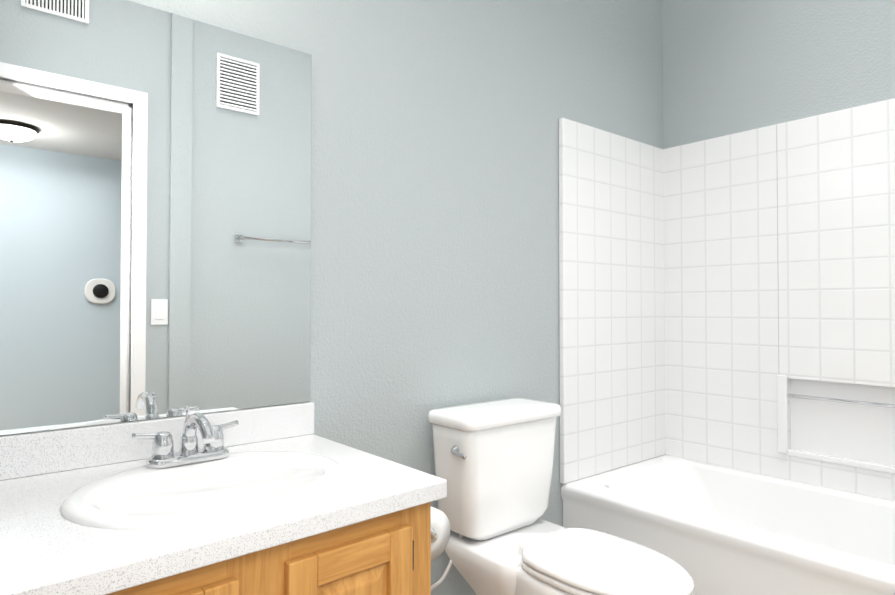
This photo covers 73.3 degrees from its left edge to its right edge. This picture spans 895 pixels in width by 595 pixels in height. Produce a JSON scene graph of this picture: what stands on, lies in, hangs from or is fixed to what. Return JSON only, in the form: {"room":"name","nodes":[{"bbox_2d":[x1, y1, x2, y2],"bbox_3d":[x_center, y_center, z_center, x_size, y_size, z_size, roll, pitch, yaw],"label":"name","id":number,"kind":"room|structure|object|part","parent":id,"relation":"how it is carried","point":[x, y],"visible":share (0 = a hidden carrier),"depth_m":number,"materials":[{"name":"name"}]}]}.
{"room":"bathroom","nodes":[
{"label":"bathroom","id":0,"kind":"room"},
{"bbox_2d":[0,0,662,594],"bbox_3d":[-0.154,-0.240,1.862,3.110,2.783,0.118,1,-1,-40],"label":"wall","id":1,"kind":"structure","parent":0,"point":[434,204],"depth_m":1.89,"materials":[{"name":"grey paint"}]},
{"bbox_2d":[0,0,310,434],"bbox_3d":[-0.789,-0.193,1.245,1.105,0.923,0.006,1,-1,-40],"label":"vanity mirror","id":2,"kind":"object","parent":1,"relation":"attached to","point":[155,213],"visible":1,"depth_m":1.34,"materials":[{"name":"clear glass"}]},
{"bbox_2d":[662,0,894,148],"bbox_3d":[1.552,-0.235,2.157,0.118,2.783,1.622,1,-1,-40],"label":"wall","id":3,"kind":"structure","parent":0,"point":[732,66],"depth_m":2.40,"materials":[{"name":"grey paint"}]},
{"bbox_2d":[559,98,894,500],"bbox_3d":[1.184,0.003,1.921,0.740,1.370,1.500,1,-1,-40],"label":"tub surround","id":4,"kind":"object","parent":3,"relation":"attached to","point":[727,301],"visible":1,"depth_m":2.35,"materials":[{"name":"tile"}]},
{"bbox_3d":[1.454,0.007,2.148,0.034,1.370,1.456,1,-1,-40],"label":"panel","id":5,"kind":"part","parent":4,"relation":"part of","materials":[{"name":"tile"}]},
{"bbox_3d":[1.423,0.370,2.147,0.013,0.012,0.416,1,-1,-40],"label":"niche rail","id":6,"kind":"part","parent":4,"relation":"part of","materials":[{"name":"silver metal"}]},
{"bbox_3d":[1.971,1.147,-1.340,4.300,0.100,7.720,1,-1,-40],"label":"floor","id":7,"kind":"structure","parent":0,"visible":0},
{"bbox_2d":[0,402,446,594],"bbox_3d":[-0.593,0.680,1.003,1.112,0.913,0.606,1,-1,-40],"label":"bathroom vanity","id":8,"kind":"object","parent":7,"relation":"on","point":[278,500],"visible":1,"depth_m":1.06,"materials":[{"name":"brown wood"}]},
{"bbox_2d":[131,405,238,468],"bbox_3d":[-0.506,0.283,1.216,0.215,0.112,0.157,1,-1,-40],"label":"faucet","id":9,"kind":"object","parent":8,"relation":"on","point":[213,455],"depth_m":1.23,"materials":[{"name":"silver metal"}]},
{"bbox_2d":[60,450,342,577],"bbox_3d":[-0.435,0.417,1.128,0.494,0.158,0.416,1,-1,-40],"label":"sink","id":10,"kind":"object","parent":8,"relation":"in","point":[154,501],"depth_m":1.07,"materials":[{"name":"white ceramic"}]},
{"bbox_3d":[-0.163,0.718,1.038,0.156,0.492,0.014,1,-1,-40],"label":"door panel","id":11,"kind":"part","parent":8,"relation":"part of","materials":[{"name":"brown wood"}]},
{"bbox_2d":[431,507,449,560],"bbox_3d":[-0.091,0.533,1.372,0.162,0.116,0.148,1,-1,-40],"label":"toilet paper","id":12,"kind":"object","parent":8,"relation":"attached to","point":[440,529],"visible":0.27,"depth_m":1.36,"materials":[{"name":"white paper"}]},
{"bbox_2d":[428,398,694,594],"bbox_3d":[0.306,0.741,1.656,0.434,0.814,0.744,1,-1,-40],"label":"toilet","id":13,"kind":"object","parent":7,"relation":"on","point":[493,460],"visible":0.98,"depth_m":1.70,"materials":[{"name":"white ceramic"}]},
{"bbox_3d":[0.032,0.433,1.683,0.024,0.028,0.076,1,-1,-40],"label":"handle","id":14,"kind":"part","parent":13,"relation":"part of","materials":[{"name":"silver metal"}]},
{"bbox_3d":[0.150,0.541,1.860,0.392,0.331,0.192,1,-1,-40],"label":"tank","id":15,"kind":"part","parent":13,"relation":"part of","materials":[{"name":"white ceramic"}]},
{"bbox_3d":[0.151,0.356,1.862,0.414,0.038,0.211,1,-1,-40],"label":"tank lid","id":16,"kind":"part","parent":13,"relation":"part of","materials":[{"name":"white ceramic"}]},
{"bbox_3d":[0.409,0.689,1.550,0.320,0.047,0.448,1,-1,-40],"label":"seat lid","id":17,"kind":"part","parent":13,"relation":"part of","materials":[{"name":"white plastic"}]},
{"bbox_2d":[561,454,894,594],"bbox_3d":[1.185,0.920,1.907,0.736,0.464,1.500,1,-1,-40],"label":"bathtub","id":18,"kind":"object","parent":7,"relation":"on","point":[711,529],"visible":0.85,"depth_m":2.05,"materials":[{"name":"white ceramic"}]}
]}

